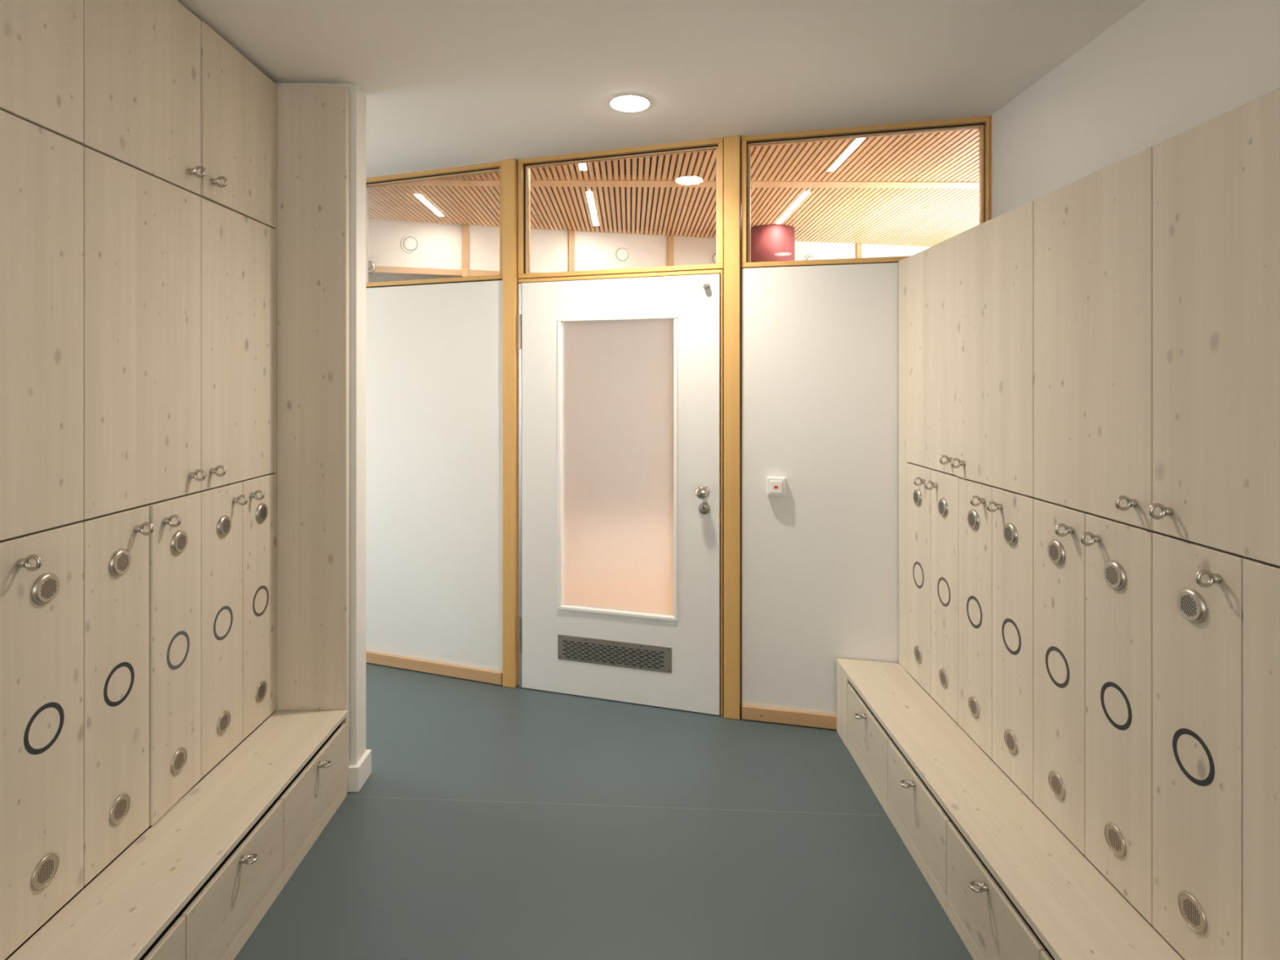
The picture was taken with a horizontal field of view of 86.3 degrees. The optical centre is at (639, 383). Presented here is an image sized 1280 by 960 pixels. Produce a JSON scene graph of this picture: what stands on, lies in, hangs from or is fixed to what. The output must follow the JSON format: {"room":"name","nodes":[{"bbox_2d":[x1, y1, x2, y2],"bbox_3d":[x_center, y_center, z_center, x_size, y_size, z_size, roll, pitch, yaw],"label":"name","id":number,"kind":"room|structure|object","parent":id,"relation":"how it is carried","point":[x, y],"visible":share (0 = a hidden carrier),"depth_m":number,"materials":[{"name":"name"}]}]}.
{"room":"changing room","nodes":[
{"label":"changing room","id":0,"kind":"room"},
{"bbox_2d":[275,83,365,764],"bbox_3d":[-2.443,0.195,2.551,2.788,2.611,0.092,0,0,-1],"label":"wall","id":1,"kind":"structure","parent":0,"point":[357,95],"depth_m":2.52,"materials":[{"name":"white paint"}]},
{"bbox_2d":[79,0,276,228],"bbox_3d":[-1.481,-0.828,2.045,0.430,0.527,0.876,0,0,-1],"label":"upper cabinet","id":2,"kind":"object","parent":1,"relation":"attached to","point":[166,98],"visible":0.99,"depth_m":1.95,"materials":[{"name":"brown wood"}]},
{"bbox_2d":[348,749,371,791],"bbox_3d":[-1.059,1.454,2.569,0.050,0.092,0.124,0,0,-1],"label":"baseboard","id":3,"kind":"structure","parent":1,"relation":"attached to","point":[358,774],"depth_m":2.52,"materials":[{"name":"white"}]},
{"bbox_2d":[368,273,453,282],"bbox_3d":[0.204,0.145,6.554,8.400,2.710,0.100,0,0,-1],"label":"wall","id":4,"kind":"structure","parent":0,"point":[371,277],"depth_m":6.47,"materials":[{"name":"white paint"}]},
{"bbox_2d":[365,194,502,671],"bbox_3d":[-2.255,0.195,3.995,3.371,2.611,0.124,0,0,19],"label":"wall","id":5,"kind":"structure","parent":0,"point":[434,351],"depth_m":3.54,"materials":[{"name":"white paint"}]},
{"bbox_2d":[365,161,502,287],"bbox_3d":[-1.152,-0.818,3.606,1.023,0.586,0.071,0,0,19],"label":"window","id":6,"kind":"structure","parent":5,"relation":"in","point":[491,167],"depth_m":3.53,"materials":[{"name":"brown wood"}]},
{"bbox_2d":[365,650,502,684],"bbox_3d":[-1.167,1.466,3.566,1.020,0.060,0.020,0,0,19],"label":"baseboard","id":7,"kind":"structure","parent":5,"relation":"attached to","point":[487,676],"depth_m":3.52,"materials":[{"name":"brown wood"}]},
{"bbox_2d":[368,217,715,272],"bbox_3d":[-0.655,0.160,5.117,2.611,2.680,0.111,0,0,-13],"label":"wall","id":8,"kind":"structure","parent":0,"point":[593,251],"depth_m":5.07,"materials":[{"name":"white paint"}]},
{"bbox_2d":[400,234,420,253],"bbox_3d":[-1.626,-0.993,4.832,0.132,0.132,0.015,0,0,-15],"label":"valve","id":9,"kind":"object","parent":8,"relation":"attached to","point":[410,243],"visible":1,"depth_m":4.83,"materials":[{"name":"white plastic"}]},
{"bbox_2d":[372,266,499,277],"bbox_3d":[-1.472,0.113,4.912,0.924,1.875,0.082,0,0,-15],"label":"beam","id":10,"kind":"structure","parent":8,"relation":"in","point":[379,269],"depth_m":4.87,"materials":[{"name":"brown wood"}]},
{"bbox_2d":[462,224,468,276],"bbox_3d":[-1.267,0.175,4.953,0.046,2.650,0.070,0,0,-15],"label":"post","id":11,"kind":"object","parent":8,"relation":"attached to","point":[464,227],"visible":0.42,"depth_m":4.92,"materials":[{"name":"brown wood"}]},
{"bbox_2d":[568,230,574,271],"bbox_3d":[-0.518,0.175,5.140,0.046,2.650,0.070,0,0,-13],"label":"post","id":12,"kind":"object","parent":8,"relation":"attached to","point":[571,233],"visible":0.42,"depth_m":5.11,"materials":[{"name":"brown wood"}]},
{"bbox_2d":[613,245,631,262],"bbox_3d":[-0.134,-0.989,5.208,0.132,0.132,0.015,0,0,-13],"label":"valve","id":13,"kind":"object","parent":8,"relation":"attached to","point":[622,254],"visible":1,"depth_m":5.20,"materials":[{"name":"white plastic"}]},
{"bbox_2d":[667,235,673,266],"bbox_3d":[0.232,0.175,5.318,0.046,2.650,0.070,0,0,-13],"label":"post","id":14,"kind":"object","parent":8,"relation":"attached to","point":[670,238],"visible":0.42,"depth_m":5.28,"materials":[{"name":"brown wood"}]},
{"bbox_2d":[710,250,715,264],"bbox_3d":[0.620,-0.989,5.387,0.132,0.132,0.015,0,0,-13],"label":"valve","id":15,"kind":"object","parent":8,"relation":"attached to","point":[713,258],"visible":0.3,"depth_m":5.38,"materials":[{"name":"white plastic"}]},
{"bbox_2d":[234,662,973,959],"bbox_3d":[-1.109,1.530,1.294,5.420,0.060,6.620,0,0,-1],"label":"floor","id":16,"kind":"structure","parent":0,"point":[489,821],"depth_m":2.22,"materials":[{"name":"grey rubber"}]},
{"bbox_2d":[0,522,83,959],"bbox_3d":[-1.474,0.755,1.386,0.425,0.862,0.437,0,0,-1],"label":"locker","id":17,"kind":"object","parent":16,"relation":"on","point":[42,571],"visible":1,"depth_m":1.49,"materials":[{"name":"brown wood"}]},
{"bbox_2d":[0,109,83,541],"bbox_3d":[-1.471,-0.120,1.167,0.425,0.884,0.876,0,0,-1],"label":"upper cabinet","id":18,"kind":"object","parent":17,"relation":"on","point":[42,170],"visible":1,"depth_m":1.49,"materials":[{"name":"brown wood"}]},
{"bbox_2d":[0,0,83,143],"bbox_3d":[-1.471,-0.828,1.167,0.425,0.527,0.876,0,0,-1],"label":"upper cabinet","id":19,"kind":"object","parent":18,"relation":"on","point":[42,41],"visible":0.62,"depth_m":1.50,"materials":[{"name":"brown wood"}]},
{"bbox_2d":[31,853,58,890],"bbox_3d":[-1.304,1.070,1.498,0.005,0.067,0.067,0,0,-1],"label":"vent grille","id":20,"kind":"object","parent":17,"relation":"attached to","point":[44,866],"depth_m":1.50,"materials":[{"name":"silver metal"}]},
{"bbox_2d":[31,573,59,604],"bbox_3d":[-1.302,0.449,1.498,0.010,0.067,0.067,0,0,-1],"label":"vent grille","id":21,"kind":"object","parent":17,"relation":"attached to","point":[45,587],"depth_m":1.49,"materials":[{"name":"silver metal"}]},
{"bbox_2d":[4,906,185,959],"bbox_3d":[-1.346,1.354,1.358,0.680,0.290,0.444,0,0,-1],"label":"drawer unit","id":22,"kind":"object","parent":16,"relation":"on","point":[170,944],"visible":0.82,"depth_m":1.53,"materials":[{"name":"beige wood"}]},
{"bbox_2d":[75,493,200,885],"bbox_3d":[-1.478,0.755,1.825,0.430,0.862,0.437,0,0,-1],"label":"locker","id":23,"kind":"object","parent":16,"relation":"on","point":[142,564],"visible":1,"depth_m":1.78,"materials":[{"name":"brown wood"}]},
{"bbox_2d":[109,793,130,825],"bbox_3d":[-1.308,1.070,1.718,0.005,0.067,0.067,0,0,-1],"label":"vent grille","id":24,"kind":"object","parent":23,"relation":"attached to","point":[119,803],"depth_m":1.72,"materials":[{"name":"silver metal"}]},
{"bbox_2d":[109,548,131,576],"bbox_3d":[-1.305,0.449,1.718,0.010,0.067,0.067,0,0,-1],"label":"vent grille","id":25,"kind":"object","parent":23,"relation":"attached to","point":[120,559],"depth_m":1.71,"materials":[{"name":"silver metal"}]},
{"bbox_2d":[170,747,186,774],"bbox_3d":[-1.308,1.070,1.938,0.005,0.067,0.067,0,0,-3],"label":"vent grille","id":26,"kind":"object","parent":23,"relation":"attached to","point":[178,755],"depth_m":1.94,"materials":[{"name":"silver metal"}]},
{"bbox_2d":[170,529,187,554],"bbox_3d":[-1.305,0.449,1.938,0.010,0.067,0.067,0,0,-3],"label":"vent grille","id":27,"kind":"object","parent":23,"relation":"attached to","point":[179,538],"depth_m":1.93,"materials":[{"name":"silver metal"}]},
{"bbox_2d":[63,791,283,959],"bbox_3d":[-1.353,1.354,1.803,0.680,0.290,0.444,0,0,-1],"label":"drawer unit","id":28,"kind":"object","parent":16,"relation":"on","point":[224,912],"visible":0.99,"depth_m":1.80,"materials":[{"name":"beige wood"}]},
{"bbox_2d":[7,710,347,959],"bbox_3d":[-1.181,1.198,1.610,0.259,0.019,1.754,0,0,-1],"label":"seat","id":29,"kind":"object","parent":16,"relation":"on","point":[119,915],"visible":1,"depth_m":1.74,"materials":[{"name":"brown wood"}]},
{"bbox_2d":[193,473,276,778],"bbox_3d":[-1.487,0.755,2.264,0.425,0.862,0.437,0,0,-1],"label":"locker","id":30,"kind":"object","parent":16,"relation":"on","point":[238,519],"visible":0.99,"depth_m":2.22,"materials":[{"name":"brown wood"}]},
{"bbox_2d":[83,146,276,519],"bbox_3d":[-1.484,-0.120,2.045,0.425,0.884,0.876,0,0,-1],"label":"upper cabinet","id":31,"kind":"object","parent":30,"relation":"on","point":[180,285],"visible":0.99,"depth_m":1.91,"materials":[{"name":"brown wood"}]},
{"bbox_2d":[217,711,231,734],"bbox_3d":[-1.314,1.070,2.157,0.005,0.067,0.067,0,0,-1],"label":"vent grille","id":32,"kind":"object","parent":30,"relation":"attached to","point":[224,717],"depth_m":2.16,"materials":[{"name":"silver metal"}]},
{"bbox_2d":[217,515,231,537],"bbox_3d":[-1.312,0.449,2.157,0.010,0.067,0.067,0,0,-1],"label":"vent grille","id":33,"kind":"object","parent":30,"relation":"attached to","point":[224,522],"depth_m":2.15,"materials":[{"name":"silver metal"}]},
{"bbox_2d":[255,680,266,702],"bbox_3d":[-1.317,1.070,2.376,0.005,0.067,0.067,0,0,-1],"label":"vent grille","id":34,"kind":"object","parent":30,"relation":"attached to","point":[260,686],"depth_m":2.37,"materials":[{"name":"silver metal"}]},
{"bbox_2d":[255,502,267,522],"bbox_3d":[-1.315,0.449,2.376,0.010,0.067,0.067,0,0,-1],"label":"vent grille","id":35,"kind":"object","parent":30,"relation":"attached to","point":[261,508],"depth_m":2.37,"materials":[{"name":"silver metal"}]},
{"bbox_2d":[187,716,346,887],"bbox_3d":[-1.359,1.354,2.253,0.680,0.290,0.454,0,0,-1],"label":"drawer unit","id":36,"kind":"object","parent":16,"relation":"on","point":[311,799],"visible":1,"depth_m":2.22,"materials":[{"name":"beige wood"}]},
{"bbox_2d":[269,85,349,792],"bbox_3d":[-1.387,0.205,2.501,0.632,2.588,0.029,0,0,-1],"label":"end panel","id":37,"kind":"object","parent":16,"relation":"on","point":[313,228],"visible":0.44,"depth_m":2.49,"materials":[{"name":"brown wood"}]},
{"bbox_2d":[502,159,519,688],"bbox_3d":[-0.633,0.195,3.428,0.070,2.611,0.112,0,0,18],"label":"post","id":38,"kind":"object","parent":16,"relation":"on","point":[510,280],"visible":0.71,"depth_m":3.38,"materials":[{"name":"brown wood"}]},
{"bbox_2d":[724,135,741,719],"bbox_3d":[0.425,0.195,3.109,0.072,2.611,0.112,0,0,15],"label":"post","id":39,"kind":"object","parent":16,"relation":"on","point":[732,144],"visible":0.8,"depth_m":3.06,"materials":[{"name":"brown wood"}]},
{"bbox_2d":[517,269,724,715],"bbox_3d":[-0.115,0.350,3.232,1.035,2.300,0.158,0,0,17],"label":"door","id":40,"kind":"structure","parent":39,"relation":"attached to","point":[621,376],"depth_m":3.22,"materials":[{"name":"white wood"}]},
{"bbox_2d":[836,664,851,748],"bbox_3d":[0.860,1.353,2.879,0.018,0.292,0.144,0,0,-1],"label":"strip","id":41,"kind":"object","parent":16,"relation":"on","point":[842,682],"visible":0.71,"depth_m":2.88,"materials":[{"name":"brown wood"}]},
{"bbox_2d":[847,677,964,816],"bbox_3d":[1.132,1.354,2.590,0.642,0.290,0.438,0,0,-1],"label":"drawer unit","id":42,"kind":"object","parent":16,"relation":"on","point":[868,740],"visible":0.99,"depth_m":2.56,"materials":[{"name":"beige wood"}]},
{"bbox_2d":[907,462,959,724],"bbox_3d":[1.256,0.755,2.592,0.395,0.862,0.437,0,0,-1],"label":"locker","id":43,"kind":"object","parent":16,"relation":"on","point":[932,494],"visible":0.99,"depth_m":2.55,"materials":[{"name":"brown wood"}]},
{"bbox_2d":[912,488,921,506],"bbox_3d":[1.096,0.449,2.700,0.010,0.067,0.067,0,0,-1],"label":"vent grille","id":44,"kind":"object","parent":43,"relation":"attached to","point":[917,493],"depth_m":2.70,"materials":[{"name":"silver metal"}]},
{"bbox_2d":[913,645,921,663],"bbox_3d":[1.098,1.070,2.700,0.005,0.067,0.067,0,0,-1],"label":"vent grille","id":45,"kind":"object","parent":43,"relation":"attached to","point":[917,649],"depth_m":2.70,"materials":[{"name":"silver metal"}]},
{"bbox_2d":[937,497,947,516],"bbox_3d":[1.099,0.449,2.480,0.010,0.067,0.067,0,0,-1],"label":"vent grille","id":46,"kind":"object","parent":43,"relation":"attached to","point":[942,502],"depth_m":2.47,"materials":[{"name":"silver metal"}]},
{"bbox_2d":[938,668,947,688],"bbox_3d":[1.101,1.070,2.480,0.005,0.067,0.067,0,0,-1],"label":"vent grille","id":47,"kind":"object","parent":43,"relation":"attached to","point":[943,673],"depth_m":2.48,"materials":[{"name":"silver metal"}]},
{"bbox_2d":[888,732,1041,914],"bbox_3d":[1.139,1.354,2.151,0.642,0.290,0.438,0,0,-1],"label":"drawer unit","id":48,"kind":"object","parent":16,"relation":"on","point":[920,820],"visible":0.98,"depth_m":2.12,"materials":[{"name":"beige wood"}]},
{"bbox_2d":[990,115,991,219],"bbox_3d":[1.464,0.195,2.865,0.009,2.611,0.094,0,0,13],"label":"post","id":49,"kind":"object","parent":16,"relation":"on","point":[991,115],"visible":0.18,"depth_m":2.82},
{"bbox_2d":[958,477,1039,802],"bbox_3d":[1.262,0.755,2.153,0.395,0.862,0.437,0,0,-1],"label":"locker","id":50,"kind":"object","parent":16,"relation":"on","point":[996,524],"visible":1,"depth_m":2.12,"materials":[{"name":"brown wood"}]},
{"bbox_2d":[907,200,1033,497],"bbox_3d":[1.256,-0.100,2.373,0.401,0.843,0.876,0,0,-1],"label":"upper cabinet","id":51,"kind":"object","parent":50,"relation":"on","point":[971,292],"visible":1,"depth_m":2.23,"materials":[{"name":"brown wood"}]},
{"bbox_2d":[898,257,909,671],"bbox_3d":[1.111,0.332,2.857,0.022,1.708,0.091,0,0,-1],"label":"strip","id":52,"kind":"object","parent":51,"relation":"attached to","point":[903,264],"visible":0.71,"depth_m":2.84,"materials":[{"name":"brown wood"}]},
{"bbox_2d":[967,509,979,529],"bbox_3d":[1.102,0.449,2.261,0.010,0.067,0.067,0,0,-1],"label":"vent grille","id":53,"kind":"object","parent":50,"relation":"attached to","point":[973,515],"depth_m":2.25,"materials":[{"name":"silver metal"}]},
{"bbox_2d":[968,696,979,718],"bbox_3d":[1.105,1.070,2.261,0.005,0.067,0.067,0,0,-1],"label":"vent grille","id":54,"kind":"object","parent":50,"relation":"attached to","point":[973,701],"depth_m":2.26,"materials":[{"name":"silver metal"}]},
{"bbox_2d":[1003,522,1017,545],"bbox_3d":[1.106,0.449,2.041,0.010,0.067,0.067,0,0,-1],"label":"vent grille","id":55,"kind":"object","parent":50,"relation":"attached to","point":[1010,529],"depth_m":2.03,"materials":[{"name":"silver metal"}]},
{"bbox_2d":[1004,728,1017,754],"bbox_3d":[1.108,1.070,2.041,0.005,0.067,0.067,0,0,-1],"label":"vent grille","id":56,"kind":"object","parent":50,"relation":"attached to","point":[1011,735],"depth_m":2.04,"materials":[{"name":"silver metal"}]},
{"bbox_2d":[835,657,1183,959],"bbox_3d":[0.989,1.198,1.889,0.251,0.019,2.148,0,0,-1],"label":"seat","id":57,"kind":"object","parent":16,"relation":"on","point":[1071,907],"visible":1,"depth_m":1.80,"materials":[{"name":"brown wood"}]},
{"bbox_2d":[946,811,1162,959],"bbox_3d":[1.145,1.354,1.712,0.642,0.290,0.438,0,0,-1],"label":"drawer unit","id":58,"kind":"object","parent":16,"relation":"on","point":[986,920],"visible":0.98,"depth_m":1.73,"materials":[{"name":"beige wood"}]},
{"bbox_2d":[1033,499,1159,924],"bbox_3d":[1.269,0.755,1.714,0.395,0.862,0.437,0,0,-1],"label":"locker","id":59,"kind":"object","parent":16,"relation":"on","point":[1093,573],"visible":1,"depth_m":1.67,"materials":[{"name":"brown wood"}]},
{"bbox_2d":[1047,539,1065,564],"bbox_3d":[1.109,0.449,1.822,0.010,0.067,0.067,0,0,-1],"label":"vent grille","id":60,"kind":"object","parent":59,"relation":"attached to","point":[1055,548],"depth_m":1.81,"materials":[{"name":"silver metal"}]},
{"bbox_2d":[1048,770,1065,799],"bbox_3d":[1.111,1.070,1.822,0.005,0.067,0.067,0,0,-1],"label":"vent grille","id":61,"kind":"object","parent":59,"relation":"attached to","point":[1056,779],"depth_m":1.82,"materials":[{"name":"silver metal"}]},
{"bbox_2d":[1103,560,1126,590],"bbox_3d":[1.112,0.449,1.602,0.010,0.067,0.067,0,0,-1],"label":"vent grille","id":62,"kind":"object","parent":59,"relation":"attached to","point":[1114,571],"depth_m":1.59,"materials":[{"name":"silver metal"}]},
{"bbox_2d":[1104,822,1126,857],"bbox_3d":[1.114,1.070,1.602,0.005,0.067,0.067,0,0,-1],"label":"vent grille","id":63,"kind":"object","parent":59,"relation":"attached to","point":[1115,833],"depth_m":1.60,"materials":[{"name":"silver metal"}]},
{"bbox_2d":[1033,88,1279,566],"bbox_3d":[1.272,-0.100,1.495,0.395,0.843,0.876,0,0,-1],"label":"upper cabinet","id":64,"kind":"object","parent":59,"relation":"on","point":[1157,269],"visible":1,"depth_m":1.44,"materials":[{"name":"brown wood"}]},
{"bbox_2d":[1040,937,1184,959],"bbox_3d":[1.152,1.354,1.273,0.642,0.290,0.438,0,0,-1],"label":"drawer unit","id":65,"kind":"object","parent":16,"relation":"on","point":[1045,955],"visible":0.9,"depth_m":1.47,"materials":[{"name":"beige wood"}]},
{"bbox_2d":[1152,533,1279,959],"bbox_3d":[1.275,0.755,1.275,0.395,0.862,0.437,0,0,-1],"label":"locker","id":66,"kind":"object","parent":16,"relation":"on","point":[1216,612],"visible":1,"depth_m":1.33,"materials":[{"name":"brown wood"}]},
{"bbox_2d":[1177,588,1206,622],"bbox_3d":[1.115,0.449,1.383,0.010,0.067,0.067,0,0,-1],"label":"vent grille","id":67,"kind":"object","parent":66,"relation":"attached to","point":[1191,602],"depth_m":1.38,"materials":[{"name":"silver metal"}]},
{"bbox_2d":[1177,891,1206,933],"bbox_3d":[1.117,1.070,1.383,0.005,0.067,0.067,0,0,-1],"label":"vent grille","id":68,"kind":"object","parent":66,"relation":"attached to","point":[1192,907],"depth_m":1.38,"materials":[{"name":"silver metal"}]},
{"bbox_2d":[177,0,1146,247],"bbox_3d":[0.259,-1.171,2.804,8.200,0.120,9.600,0,0,-1],"label":"ceiling","id":69,"kind":"structure","parent":0,"point":[445,83],"depth_m":2.57,"materials":[{"name":"white paint"}]},
{"bbox_2d":[413,192,444,216],"bbox_3d":[-1.354,-1.162,4.403,0.044,0.032,0.535,0,0,-1],"label":"recessed light","id":70,"kind":"object","parent":69,"relation":"in","point":[420,197],"visible":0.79,"depth_m":4.37,"materials":[{"name":"white plastic"}]},
{"bbox_2d":[577,163,587,170],"bbox_3d":[-0.302,-1.162,3.541,0.044,0.032,0.250,0,0,-1],"label":"recessed light","id":71,"kind":"object","parent":69,"relation":"in","point":[583,166],"visible":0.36,"depth_m":3.61,"materials":[{"name":"white plastic"}]},
{"bbox_2d":[578,163,586,169],"bbox_3d":[-0.302,-1.147,3.541,0.034,0.002,0.238,0,0,-1],"label":"diffuser","id":72,"kind":"object","parent":71,"relation":"attached to","point":[583,166],"depth_m":3.61,"materials":[{"name":"white plastic"}]},
{"bbox_2d":[585,186,599,225],"bbox_3d":[-0.311,-1.162,4.511,0.044,0.032,0.870,0,0,-1],"label":"recessed light","id":73,"kind":"object","parent":69,"relation":"in","point":[589,194],"visible":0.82,"depth_m":4.41,"materials":[{"name":"white plastic"}]},
{"bbox_2d":[608,93,651,112],"bbox_3d":[-0.039,-1.107,2.700,0.167,0.009,0.167,0,0,-1],"label":"recessed light","id":74,"kind":"object","parent":69,"relation":"in","point":[629,103],"visible":1,"depth_m":2.68,"materials":[{"name":"white plastic"}]},
{"bbox_2d":[751,224,795,262],"bbox_3d":[0.976,-0.990,5.085,0.344,0.319,0.344,0,0,-1],"label":"lamp","id":75,"kind":"object","parent":69,"relation":"attached to","point":[770,242],"visible":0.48,"depth_m":4.93,"materials":[{"name":"red fabric"}]},
{"bbox_2d":[774,189,810,223],"bbox_3d":[0.993,-1.162,4.480,0.044,0.032,0.810,0,0,-1],"label":"recessed light","id":76,"kind":"object","parent":69,"relation":"in","point":[805,193],"visible":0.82,"depth_m":4.41,"materials":[{"name":"white plastic"}]},
{"bbox_2d":[826,137,866,171],"bbox_3d":[1.030,-1.162,3.423,0.044,0.032,0.515,0,0,-1],"label":"recessed light","id":77,"kind":"object","parent":69,"relation":"in","point":[856,142],"visible":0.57,"depth_m":3.41,"materials":[{"name":"white plastic"}]},
{"bbox_2d":[740,262,912,717],"bbox_3d":[0.962,0.485,2.982,1.034,2.030,0.074,0,0,13],"label":"wall","id":78,"kind":"structure","parent":0,"point":[820,344],"depth_m":2.99,"materials":[{"name":"white paint"}]},
{"bbox_2d":[766,476,786,496],"bbox_3d":[0.600,0.451,3.007,0.082,0.082,0.043,0,0,13],"label":"light switch","id":79,"kind":"object","parent":78,"relation":"attached to","point":[775,486],"visible":1,"depth_m":2.99,"materials":[{"name":"white plastic"}]},
{"bbox_2d":[742,704,836,729],"bbox_3d":[0.811,1.466,2.970,0.729,0.060,0.020,0,0,13],"label":"baseboard","id":80,"kind":"structure","parent":78,"relation":"attached to","point":[828,721],"depth_m":3.00,"materials":[{"name":"brown wood"}]},
{"bbox_2d":[741,115,990,268],"bbox_3d":[0.961,-0.817,2.979,1.022,0.589,0.071,0,0,13],"label":"window","id":81,"kind":"structure","parent":78,"relation":"in","point":[982,123],"depth_m":2.96,"materials":[{"name":"brown wood"}]},
{"bbox_2d":[795,240,930,260],"bbox_3d":[2.459,0.160,5.778,3.754,2.680,0.081,0,0,-11],"label":"wall","id":82,"kind":"structure","parent":0,"point":[823,251],"depth_m":5.60,"materials":[{"name":"white paint"}]},
{"bbox_2d":[804,253,818,260],"bbox_3d":[1.391,-0.989,5.531,0.132,0.132,0.015,0,0,-10],"label":"valve","id":83,"kind":"object","parent":82,"relation":"attached to","point":[811,256],"visible":0.39,"depth_m":5.53,"materials":[{"name":"white plastic"}]},
{"bbox_2d":[855,243,862,257],"bbox_3d":[1.792,0.175,5.628,0.046,2.650,0.070,0,0,-11],"label":"post","id":84,"kind":"object","parent":82,"relation":"attached to","point":[858,246],"visible":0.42,"depth_m":5.59,"materials":[{"name":"brown wood"}]},
{"bbox_2d":[991,0,1279,218],"bbox_3d":[1.549,0.195,0.423,0.120,2.611,4.800,0,0,-1],"label":"wall","id":85,"kind":"structure","parent":0,"point":[1166,68],"depth_m":2.02,"materials":[{"name":"white paint"}]},
{"bbox_3d":[-0.098,-1.186,3.288,1.147,0.150,0.070,0,0,17],"label":"door","id":86,"kind":"structure","parent":0,"visible":0},
{"bbox_2d":[517,137,724,279],"bbox_3d":[-0.105,-0.817,3.264,1.023,0.589,0.071,0,0,17],"label":"window","id":87,"kind":"structure","parent":86,"relation":"attached to","point":[524,166],"depth_m":3.25,"materials":[{"name":"brown wood"}]},
{"bbox_3d":[-2.697,0.160,4.590,1.610,2.680,0.080,0,0,-15],"label":"wall","id":88,"kind":"structure","parent":0,"visible":0},
{"bbox_3d":[-2.694,0.112,4.579,1.610,1.875,0.082,0,0,-15],"label":"window","id":89,"kind":"structure","parent":88,"relation":"in","visible":0},
{"bbox_2d":[368,260,375,273],"bbox_3d":[-1.874,-0.806,4.718,0.092,0.087,0.090,0,0,-15],"label":"spotlight","id":90,"kind":"object","parent":89,"relation":"attached to","point":[371,266],"visible":0.45,"depth_m":4.68,"materials":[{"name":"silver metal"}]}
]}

